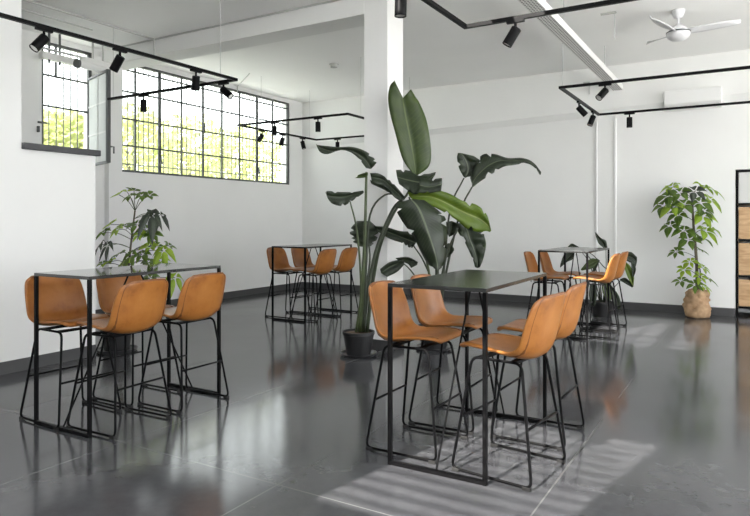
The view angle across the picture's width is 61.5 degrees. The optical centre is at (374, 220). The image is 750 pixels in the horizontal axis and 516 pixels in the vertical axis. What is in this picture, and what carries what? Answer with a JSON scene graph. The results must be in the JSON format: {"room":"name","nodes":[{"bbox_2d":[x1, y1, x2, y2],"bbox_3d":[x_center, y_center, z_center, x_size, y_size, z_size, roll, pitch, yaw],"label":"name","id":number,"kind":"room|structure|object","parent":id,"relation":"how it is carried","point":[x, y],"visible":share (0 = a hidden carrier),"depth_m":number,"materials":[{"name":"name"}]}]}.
{"room":"common room","nodes":[
{"label":"common room","id":0,"kind":"room"},
{"bbox_2d":[0,0,95,374],"bbox_3d":[-4.337,-0.555,4.430,0.215,3.930,5.180,0,0,31],"label":"wall","id":1,"kind":"structure","parent":0,"point":[47,199],"depth_m":6.00,"materials":[{"name":"white paint"}]},
{"bbox_2d":[22,142,100,156],"bbox_3d":[-3.203,-0.710,6.336,0.275,0.060,0.815,0,0,31],"label":"window sill","id":2,"kind":"structure","parent":1,"relation":"attached to","point":[30,146],"depth_m":6.23,"materials":[{"name":"grey"}]},
{"bbox_2d":[22,29,301,309],"bbox_3d":[-4.641,-0.555,8.433,0.200,3.930,11.750,0,0,31],"label":"wall","id":3,"kind":"structure","parent":0,"point":[230,224],"depth_m":11.17,"materials":[{"name":"white paint"}]},
{"bbox_2d":[37,42,114,165],"bbox_3d":[-4.073,-1.595,8.642,0.962,1.690,0.830,0,0,31],"label":"window","id":4,"kind":"structure","parent":3,"relation":"in","point":[98,111],"depth_m":8.77,"materials":[{"name":"grey metal"}]},
{"bbox_2d":[48,49,77,147],"bbox_3d":[-4.460,-1.595,8.913,0.020,1.690,0.760,0,0,31],"label":"security grille","id":5,"kind":"object","parent":4,"relation":"attached to","point":[63,49],"depth_m":8.95,"materials":[{"name":"grey metal"}]},
{"bbox_2d":[104,68,121,313],"bbox_3d":[-3.898,-0.455,9.388,0.100,3.730,0.230,0,0,31],"label":"pillar","id":6,"kind":"structure","parent":3,"relation":"attached to","point":[113,170],"depth_m":9.36,"materials":[{"name":"white paint"}]},
{"bbox_2d":[95,282,300,313],"bbox_3d":[-4.548,1.353,8.378,0.015,0.115,11.750,0,0,31],"label":"baseboard","id":7,"kind":"structure","parent":3,"relation":"attached to","point":[231,294],"depth_m":11.99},
{"bbox_2d":[122,67,288,184],"bbox_3d":[-2.894,-1.595,11.339,0.230,1.690,4.110,0,0,31],"label":"window","id":8,"kind":"structure","parent":3,"relation":"in","point":[134,120],"depth_m":10.91,"materials":[{"name":"grey metal"}]},
{"bbox_2d":[0,287,749,515],"bbox_3d":[0.682,1.470,5.645,12.200,0.120,12.800,0,0,31],"label":"floor","id":9,"kind":"structure","parent":0,"point":[665,400],"depth_m":4.22,"materials":[{"name":"concrete"}]},
{"bbox_2d":[19,275,121,430],"bbox_3d":[-2.223,0.902,4.582,0.541,1.017,0.502,0,0,32],"label":"bar stool","id":10,"kind":"object","parent":9,"relation":"on","point":[62,301],"visible":0.7,"depth_m":4.64,"materials":[{"name":"brown leather"}]},
{"bbox_2d":[97,344,137,354],"bbox_3d":[-2.805,1.395,6.850,0.430,0.030,0.430,0,0,31],"label":"saucer","id":11,"kind":"object","parent":9,"relation":"on","point":[135,346],"visible":0.47,"depth_m":6.74,"materials":[{"name":"grey"}]},
{"bbox_2d":[95,187,183,351],"bbox_3d":[-2.545,0.516,6.779,1.065,1.759,0.454,0,0,4],"label":"potted plant","id":12,"kind":"object","parent":11,"relation":"on","point":[153,223],"visible":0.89,"depth_m":6.74,"materials":[{"name":"green plant"}]},
{"bbox_2d":[66,278,172,439],"bbox_3d":[-1.746,0.902,4.374,0.541,1.017,0.502,0,0,28],"label":"bar stool","id":13,"kind":"object","parent":9,"relation":"on","point":[138,306],"visible":0.98,"depth_m":4.24,"materials":[{"name":"brown leather"}]},
{"bbox_2d":[34,263,220,438],"bbox_3d":[-1.812,0.885,4.749,0.600,1.050,1.200,0,0,30],"label":"bar table","id":14,"kind":"object","parent":9,"relation":"on","point":[89,275],"visible":0.97,"depth_m":4.38,"materials":[{"name":"black metal"}]},
{"bbox_2d":[92,275,180,407],"bbox_3d":[-1.933,0.902,5.089,0.541,1.017,0.502,0,0,31],"label":"bar stool","id":15,"kind":"object","parent":9,"relation":"on","point":[107,288],"visible":0.27,"depth_m":5.08,"materials":[{"name":"brown leather"}]},
{"bbox_2d":[137,272,228,413],"bbox_3d":[-1.467,0.902,4.911,0.541,1.017,0.502,0,0,31],"label":"bar stool","id":16,"kind":"object","parent":9,"relation":"on","point":[201,295],"visible":0.89,"depth_m":4.77,"materials":[{"name":"brown leather"}]},
{"bbox_2d":[265,247,310,318],"bbox_3d":[-1.316,0.902,9.382,0.541,1.017,0.502,0,0,31],"label":"bar stool","id":17,"kind":"object","parent":9,"relation":"on","point":[281,264],"visible":0.73,"depth_m":9.44,"materials":[{"name":"brown leather"}]},
{"bbox_2d":[289,248,332,313],"bbox_3d":[-1.020,0.902,9.880,0.541,1.017,0.502,0,0,31],"label":"bar stool","id":18,"kind":"object","parent":9,"relation":"on","point":[297,253],"visible":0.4,"depth_m":9.94,"materials":[{"name":"brown leather"}]},
{"bbox_2d":[272,244,351,322],"bbox_3d":[-0.918,0.885,9.390,0.600,1.050,1.200,0,0,31],"label":"bar table","id":19,"kind":"object","parent":9,"relation":"on","point":[304,246],"visible":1,"depth_m":9.03,"materials":[{"name":"black metal"}]},
{"bbox_2d":[291,249,337,321],"bbox_3d":[-0.848,0.902,9.092,0.541,1.017,0.502,0,0,31],"label":"bar stool","id":20,"kind":"object","parent":9,"relation":"on","point":[325,261],"visible":0.98,"depth_m":8.96,"materials":[{"name":"brown leather"}]},
{"bbox_2d":[315,247,357,316],"bbox_3d":[-0.556,0.902,9.581,0.541,1.017,0.502,0,0,31],"label":"bar stool","id":21,"kind":"object","parent":9,"relation":"on","point":[347,259],"visible":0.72,"depth_m":9.43,"materials":[{"name":"brown leather"}]},
{"bbox_2d":[340,349,376,358],"bbox_3d":[-0.173,1.393,6.620,0.390,0.034,0.390,0,0,31],"label":"saucer","id":22,"kind":"object","parent":9,"relation":"on","point":[343,352],"visible":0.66,"depth_m":6.50,"materials":[{"name":"grey"}]},
{"bbox_2d":[316,80,446,355],"bbox_3d":[0.086,-0.035,6.569,1.339,2.870,0.526,0,0,10],"label":"banana plant","id":23,"kind":"object","parent":22,"relation":"on","point":[409,121],"visible":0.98,"depth_m":6.54,"materials":[{"name":"green plant"}]},
{"bbox_2d":[364,0,402,340],"bbox_3d":[0.099,-0.555,7.051,0.300,3.930,0.360,0,0,31],"label":"column","id":24,"kind":"structure","parent":9,"relation":"on","point":[383,32],"depth_m":6.90,"materials":[{"name":"white paint"}]},
{"bbox_2d":[371,339,403,350],"bbox_3d":[0.099,1.353,7.051,0.316,0.115,0.376,0,0,31],"label":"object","id":25,"kind":"structure","parent":24,"relation":"attached to","point":[376,344],"depth_m":6.87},
{"bbox_2d":[366,280,468,463],"bbox_3d":[0.249,0.902,3.994,0.541,1.017,0.502,0,0,31],"label":"bar stool","id":26,"kind":"object","parent":9,"relation":"on","point":[405,330],"visible":0.94,"depth_m":4.02,"materials":[{"name":"brown leather"}]},
{"bbox_2d":[416,343,450,351],"bbox_3d":[0.651,1.393,6.950,0.400,0.034,0.400,0,0,31],"label":"saucer","id":27,"kind":"object","parent":9,"relation":"on","point":[448,347],"visible":0.39,"depth_m":6.79,"materials":[{"name":"grey"}]},
{"bbox_2d":[374,153,540,348],"bbox_3d":[0.897,0.319,6.816,1.816,2.161,0.628,0,0,0],"label":"banana plant","id":28,"kind":"object","parent":27,"relation":"on","point":[472,221],"visible":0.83,"depth_m":6.77,"materials":[{"name":"green plant"}]},
{"bbox_2d":[408,274,497,435],"bbox_3d":[0.536,0.902,4.486,0.541,1.017,0.502,0,0,30],"label":"bar stool","id":29,"kind":"object","parent":9,"relation":"on","point":[430,310],"visible":0.73,"depth_m":4.53,"materials":[{"name":"brown leather"}]},
{"bbox_2d":[388,269,546,485],"bbox_3d":[0.634,0.885,4.015,0.600,1.050,1.200,0,0,30],"label":"bar table","id":30,"kind":"object","parent":9,"relation":"on","point":[467,281],"visible":0.94,"depth_m":3.65,"materials":[{"name":"black metal"}]},
{"bbox_2d":[451,292,565,491],"bbox_3d":[0.793,0.902,3.597,0.541,1.017,0.502,0,0,38],"label":"bar stool","id":31,"kind":"object","parent":9,"relation":"on","point":[541,326],"visible":0.96,"depth_m":3.45,"materials":[{"name":"brown leather"}]},
{"bbox_2d":[493,281,586,450],"bbox_3d":[1.110,0.902,4.168,0.541,1.017,0.502,0,0,32],"label":"bar stool","id":32,"kind":"object","parent":9,"relation":"on","point":[574,297],"visible":0.75,"depth_m":4.01,"materials":[{"name":"brown leather"}]},
{"bbox_2d":[524,251,568,318],"bbox_3d":[2.175,0.902,8.013,0.541,1.017,0.502,0,0,27],"label":"bar stool","id":33,"kind":"object","parent":9,"relation":"on","point":[530,260],"visible":0.65,"depth_m":8.03,"materials":[{"name":"brown leather"}]},
{"bbox_2d":[540,252,582,328],"bbox_3d":[2.490,0.902,8.524,0.541,1.017,0.502,0,0,29],"label":"bar stool","id":34,"kind":"object","parent":9,"relation":"on","point":[546,265],"visible":0.52,"depth_m":8.65,"materials":[{"name":"brown leather"}]},
{"bbox_2d":[538,247,608,339],"bbox_3d":[2.575,0.885,8.103,0.600,1.050,1.200,0,0,32],"label":"bar table","id":35,"kind":"object","parent":9,"relation":"on","point":[564,250],"visible":0.79,"depth_m":7.75,"materials":[{"name":"black metal"}]},
{"bbox_2d":[570,253,619,338],"bbox_3d":[2.754,0.902,7.821,0.541,1.017,0.502,0,0,31],"label":"bar stool","id":36,"kind":"object","parent":9,"relation":"on","point":[611,269],"visible":0.94,"depth_m":7.65,"materials":[{"name":"brown leather"}]},
{"bbox_2d":[560,232,636,316],"bbox_3d":[3.279,0.785,9.348,1.144,1.249,0.343,0,0,0],"label":"leafy plant","id":37,"kind":"object","parent":9,"relation":"on","point":[599,309],"visible":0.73,"depth_m":9.22,"materials":[{"name":"green plant"}]},
{"bbox_2d":[581,251,627,331],"bbox_3d":[3.061,0.902,8.336,0.541,1.017,0.502,0,0,32],"label":"bar stool","id":38,"kind":"object","parent":9,"relation":"on","point":[623,256],"visible":0.74,"depth_m":8.20,"materials":[{"name":"brown leather"}]},
{"bbox_2d":[651,181,723,318],"bbox_3d":[4.562,0.415,9.145,1.037,1.995,0.653,0,0,6],"label":"tree","id":39,"kind":"object","parent":9,"relation":"on","point":[696,300],"visible":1,"depth_m":9.07,"materials":[{"name":"green plant"}]},
{"bbox_2d":[736,170,749,315],"bbox_3d":[6.245,0.328,9.110,1.780,2.165,0.485,0,0,31],"label":"tall cabinet","id":40,"kind":"object","parent":9,"relation":"on","point":[744,175],"visible":1,"depth_m":9.32,"materials":[{"name":"beige wood"}]},
{"bbox_2d":[22,0,749,102],"bbox_3d":[0.682,-2.570,5.645,12.200,0.100,12.800,0,0,31],"label":"ceiling","id":41,"kind":"structure","parent":0,"point":[437,51],"depth_m":8.61,"materials":[{"name":"white paint"}]},
{"bbox_2d":[22,9,92,30],"bbox_3d":[-4.397,-2.502,6.799,0.310,0.020,3.210,0,0,31],"label":"conduit","id":42,"kind":"object","parent":41,"relation":"attached to","point":[22,9],"visible":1,"depth_m":7.82,"materials":[{"name":"grey metal"}]},
{"bbox_2d":[38,33,79,65],"bbox_3d":[-4.194,-2.310,8.598,0.100,0.420,0.770,0,0,31],"label":"lamp","id":43,"kind":"object","parent":41,"relation":"attached to","point":[44,55],"visible":0.54,"depth_m":8.44,"materials":[{"name":"white metal"}]},
{"bbox_2d":[23,0,154,54],"bbox_3d":[-4.036,-2.383,7.005,0.028,0.266,3.914,0,0,31],"label":"conduit","id":44,"kind":"object","parent":41,"relation":"attached to","point":[29,1],"visible":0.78,"depth_m":7.86,"materials":[{"name":"grey metal"}]},
{"bbox_2d":[73,43,110,71],"bbox_3d":[-3.907,-2.294,8.727,0.124,0.452,0.515,0,0,31],"label":"lamp","id":45,"kind":"object","parent":41,"relation":"hanging from","point":[92,64],"visible":0.84,"depth_m":8.70,"materials":[{"name":"white metal"}]},
{"bbox_2d":[0,0,237,100],"bbox_3d":[-3.456,-2.047,6.075,2.247,0.945,3.707,0,0,31],"label":"track rail","id":46,"kind":"object","parent":41,"relation":"hanging from","point":[2,15],"visible":0.89,"depth_m":6.25,"materials":[{"name":"grey metal"}]},
{"bbox_2d":[29,26,52,52],"bbox_3d":[-2.725,-1.472,5.145,0.080,0.206,0.184,0,0,37],"label":"spotlight","id":47,"kind":"object","parent":46,"relation":"hanging from","point":[42,39],"visible":1,"depth_m":5.12,"materials":[{"name":"black metal"}]},
{"bbox_2d":[109,47,127,72],"bbox_3d":[-2.369,-1.470,5.801,0.148,0.209,0.140,0,0,31],"label":"spotlight","id":48,"kind":"object","parent":46,"relation":"hanging from","point":[118,60],"visible":1,"depth_m":5.77,"materials":[{"name":"black metal"}]},
{"bbox_2d":[139,94,147,111],"bbox_3d":[-2.895,-1.470,7.878,0.140,0.210,0.080,0,0,31],"label":"spotlight","id":49,"kind":"object","parent":46,"relation":"hanging from","point":[143,103],"visible":1,"depth_m":7.85,"materials":[{"name":"black metal"}]},
{"bbox_2d":[190,69,201,90],"bbox_3d":[-1.882,-1.467,6.587,0.115,0.216,0.140,0,0,31],"label":"spotlight","id":50,"kind":"object","parent":46,"relation":"hanging from","point":[195,79],"visible":1,"depth_m":6.57,"materials":[{"name":"black metal"}]},
{"bbox_2d":[218,82,233,98],"bbox_3d":[-1.702,-1.478,7.174,0.197,0.194,0.080,0,0,19],"label":"spotlight","id":51,"kind":"object","parent":46,"relation":"hanging from","point":[223,90],"visible":1,"depth_m":7.14,"materials":[{"name":"black metal"}]},
{"bbox_2d":[104,0,363,70],"bbox_3d":[-1.977,-2.405,8.286,4.530,0.230,0.360,0,0,31],"label":"beam","id":52,"kind":"structure","parent":41,"relation":"attached to","point":[342,14],"depth_m":7.90,"materials":[{"name":"white paint"}]},
{"bbox_2d":[123,0,339,46],"bbox_3d":[-1.950,-2.502,8.037,4.230,0.024,0.024,0,0,31],"label":"conduit","id":53,"kind":"object","parent":52,"relation":"attached to","point":[325,2],"visible":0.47,"depth_m":7.88,"materials":[{"name":"grey metal"}]},
{"bbox_2d":[237,73,249,96],"bbox_3d":[-2.344,-2.413,11.205,0.024,0.206,1.107,0,0,-23],"label":"conduit","id":54,"kind":"object","parent":41,"relation":"attached to","point":[249,73],"visible":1,"depth_m":11.50,"materials":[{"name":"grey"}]},
{"bbox_2d":[237,77,409,140],"bbox_3d":[-0.778,-2.047,10.848,2.204,0.945,2.224,0,0,31],"label":"track rail","id":55,"kind":"object","parent":41,"relation":"hanging from","point":[244,125],"visible":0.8,"depth_m":10.43,"materials":[{"name":"grey metal"}]},
{"bbox_2d":[256,130,264,142],"bbox_3d":[-1.988,-1.468,10.982,0.133,0.213,0.141,0,0,31],"label":"spotlight","id":56,"kind":"object","parent":55,"relation":"hanging from","point":[259,139],"visible":1,"depth_m":10.94,"materials":[{"name":"black metal"}]},
{"bbox_2d":[270,122,278,135],"bbox_3d":[-1.608,-1.468,10.062,0.140,0.213,0.092,0,0,31],"label":"spotlight","id":57,"kind":"object","parent":55,"relation":"hanging from","point":[274,128],"visible":1,"depth_m":10.03,"materials":[{"name":"black metal"}]},
{"bbox_2d":[279,134,285,145],"bbox_3d":[-1.694,-1.467,11.459,0.114,0.216,0.140,0,0,31],"label":"spotlight","id":58,"kind":"object","parent":55,"relation":"hanging from","point":[282,139],"visible":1,"depth_m":11.42,"materials":[{"name":"black metal"}]},
{"bbox_2d":[300,138,305,148],"bbox_3d":[-1.364,-1.467,11.956,0.114,0.216,0.140,0,0,31],"label":"spotlight","id":59,"kind":"object","parent":55,"relation":"hanging from","point":[302,142],"visible":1,"depth_m":11.93,"materials":[{"name":"black metal"}]},
{"bbox_2d":[314,117,321,131],"bbox_3d":[-0.871,-1.470,9.629,0.140,0.210,0.080,0,0,31],"label":"spotlight","id":60,"kind":"object","parent":55,"relation":"hanging from","point":[317,124],"visible":1,"depth_m":9.60,"materials":[{"name":"black metal"}]},
{"bbox_2d":[334,139,340,146],"bbox_3d":[-0.720,-1.470,12.087,0.140,0.210,0.080,0,0,31],"label":"spotlight","id":61,"kind":"object","parent":55,"relation":"hanging from","point":[337,144],"visible":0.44,"depth_m":12.05,"materials":[{"name":"black metal"}]},
{"bbox_2d":[329,63,338,67],"bbox_3d":[-0.658,-2.490,10.112,0.150,0.060,0.150,0,0,31],"label":"smoke detector","id":62,"kind":"object","parent":41,"relation":"attached to","point":[332,65],"visible":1,"depth_m":10.07,"materials":[{"name":"grey plastic"}]},
{"bbox_2d":[421,0,637,28],"bbox_3d":[1.875,-2.047,2.973,4.217,0.945,2.627,0,0,31],"label":"track rail","id":63,"kind":"object","parent":41,"relation":"hanging from","point":[431,3],"visible":1,"depth_m":4.79,"materials":[{"name":"grey metal"}]},
{"bbox_2d":[394,0,406,17],"bbox_3d":[0.172,-1.469,4.204,0.084,0.211,0.140,0,0,31],"label":"spotlight","id":64,"kind":"object","parent":63,"relation":"hanging from","point":[400,5],"visible":1,"depth_m":4.17,"materials":[{"name":"black metal"}]},
{"bbox_2d":[502,18,524,47],"bbox_3d":[1.087,-1.469,4.944,0.172,0.212,0.080,0,0,11],"label":"spotlight","id":65,"kind":"object","parent":63,"relation":"hanging from","point":[512,35],"visible":1,"depth_m":4.92,"materials":[{"name":"black metal"}]},
{"bbox_2d":[518,0,622,90],"bbox_3d":[0.940,-2.305,5.160,0.158,0.390,11.630,0,0,31],"label":"cable tray","id":66,"kind":"object","parent":41,"relation":"hanging from","point":[555,24],"visible":1,"depth_m":7.41,"materials":[{"name":"white metal"}]},
{"bbox_2d":[600,11,616,38],"bbox_3d":[2.827,-2.355,7.627,0.180,0.330,0.040,0,0,31],"label":"ceiling hook","id":67,"kind":"object","parent":41,"relation":"attached to","point":[614,12],"visible":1,"depth_m":7.59,"materials":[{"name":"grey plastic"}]},
{"bbox_2d":[559,13,749,115],"bbox_3d":[4.548,-2.047,7.406,4.157,0.945,2.254,0,0,31],"label":"track rail","id":68,"kind":"object","parent":41,"relation":"hanging from","point":[562,88],"visible":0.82,"depth_m":7.45,"materials":[{"name":"grey metal"}]},
{"bbox_2d":[576,101,587,116],"bbox_3d":[2.728,-1.474,8.314,0.150,0.202,0.153,0,0,31],"label":"spotlight","id":69,"kind":"object","parent":68,"relation":"hanging from","point":[580,109],"visible":1,"depth_m":8.29,"materials":[{"name":"black metal"}]},
{"bbox_2d":[587,111,595,126],"bbox_3d":[3.126,-1.468,9.072,0.158,0.215,0.102,0,0,-37],"label":"spotlight","id":70,"kind":"object","parent":68,"relation":"hanging from","point":[592,118],"visible":1,"depth_m":9.03,"materials":[{"name":"black metal"}]},
{"bbox_2d":[595,83,611,100],"bbox_3d":[2.616,-1.476,7.240,0.184,0.197,0.118,0,0,-12],"label":"spotlight","id":71,"kind":"object","parent":68,"relation":"hanging from","point":[604,91],"visible":1,"depth_m":7.21,"materials":[{"name":"black metal"}]},
{"bbox_2d":[624,113,634,127],"bbox_3d":[3.714,-1.470,9.194,0.140,0.210,0.080,0,0,31],"label":"spotlight","id":72,"kind":"object","parent":68,"relation":"hanging from","point":[629,119],"visible":1,"depth_m":9.16,"materials":[{"name":"black metal"}]},
{"bbox_2d":[646,8,740,44],"bbox_3d":[3.698,-2.336,7.434,1.067,0.368,1.126,0,0,31],"label":"ceiling fan","id":73,"kind":"object","parent":41,"relation":"hanging from","point":[678,32],"visible":1,"depth_m":7.43,"materials":[{"name":"white plastic"}]},
{"bbox_2d":[302,49,749,314],"bbox_3d":[3.737,-0.555,10.780,12.200,3.930,0.850,0,0,31],"label":"wall","id":74,"kind":"structure","parent":0,"point":[526,209],"depth_m":10.56,"materials":[{"name":"white paint"}]},
{"bbox_2d":[301,282,734,316],"bbox_3d":[1.887,1.353,11.357,8.000,0.115,0.050,0,0,31],"label":"baseboard","id":75,"kind":"structure","parent":74,"relation":"attached to","point":[719,311],"depth_m":10.90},
{"bbox_2d":[300,92,749,148],"bbox_3d":[3.501,-1.764,10.382,11.800,0.469,0.075,0,0,31],"label":"trim","id":76,"kind":"structure","parent":74,"relation":"attached to","point":[739,96],"depth_m":10.87,"materials":[{"name":"white paint"}]},
{"bbox_2d":[596,120,596,299],"bbox_3d":[3.635,-0.170,10.326,0.020,2.960,0.035,0,0,31],"label":"trim","id":77,"kind":"structure","parent":74,"relation":"attached to","point":[596,120],"depth_m":10.31,"materials":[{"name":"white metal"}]},
{"bbox_2d":[597,117,614,300],"bbox_3d":[3.764,-0.140,10.262,0.288,3.100,0.012,0,0,31],"label":"trim","id":78,"kind":"structure","parent":74,"relation":"attached to","point":[605,125],"depth_m":10.26,"materials":[{"name":"white paint"}]},
{"bbox_2d":[614,119,615,290],"bbox_3d":[3.882,-0.170,10.178,0.024,2.960,0.035,0,0,31],"label":"trim","id":79,"kind":"structure","parent":74,"relation":"attached to","point":[614,119],"depth_m":10.16,"materials":[{"name":"white metal"}]},
{"bbox_2d":[664,86,721,111],"bbox_3d":[4.803,-1.845,9.526,0.772,0.290,0.216,0,0,31],"label":"air conditioner","id":80,"kind":"object","parent":74,"relation":"attached to","point":[707,95],"visible":0.92,"depth_m":9.45,"materials":[{"name":"white paint"}]},
{"label":"outside","id":81,"kind":"structure","parent":0,"visible":0},
{"bbox_3d":[-8.594,1.647,5.113,100.000,0.225,120.000,0,0,31],"label":"ground","id":82,"kind":"structure","parent":81,"visible":0},
{"bbox_2d":[44,108,83,148],"bbox_3d":[-5.682,-0.260,11.406,1.652,3.597,1.626,0,0,-31],"label":"tree","id":83,"kind":"object","parent":82,"relation":"on","point":[52,115],"visible":0.18,"depth_m":11.03,"materials":[{"name":"green plant"}]},
{"bbox_2d":[83,102,174,173],"bbox_3d":[-5.383,-0.511,13.664,2.031,4.098,2.084,0,0,-17],"label":"tree","id":84,"kind":"object","parent":82,"relation":"on","point":[130,104],"visible":0.19,"depth_m":13.51,"materials":[{"name":"green plant"}]},
{"bbox_2d":[146,113,233,177],"bbox_3d":[-4.761,-0.605,15.941,2.306,4.285,2.377,0,0,31],"label":"tree","id":85,"kind":"object","parent":82,"relation":"on","point":[215,166],"visible":0.47,"depth_m":15.62,"materials":[{"name":"green plant"}]},
{"bbox_2d":[205,122,281,182],"bbox_3d":[-3.760,-0.672,18.297,2.371,4.419,2.404,0,0,31],"label":"tree","id":86,"kind":"object","parent":82,"relation":"on","point":[260,147],"visible":0.38,"depth_m":17.96,"materials":[{"name":"green plant"}]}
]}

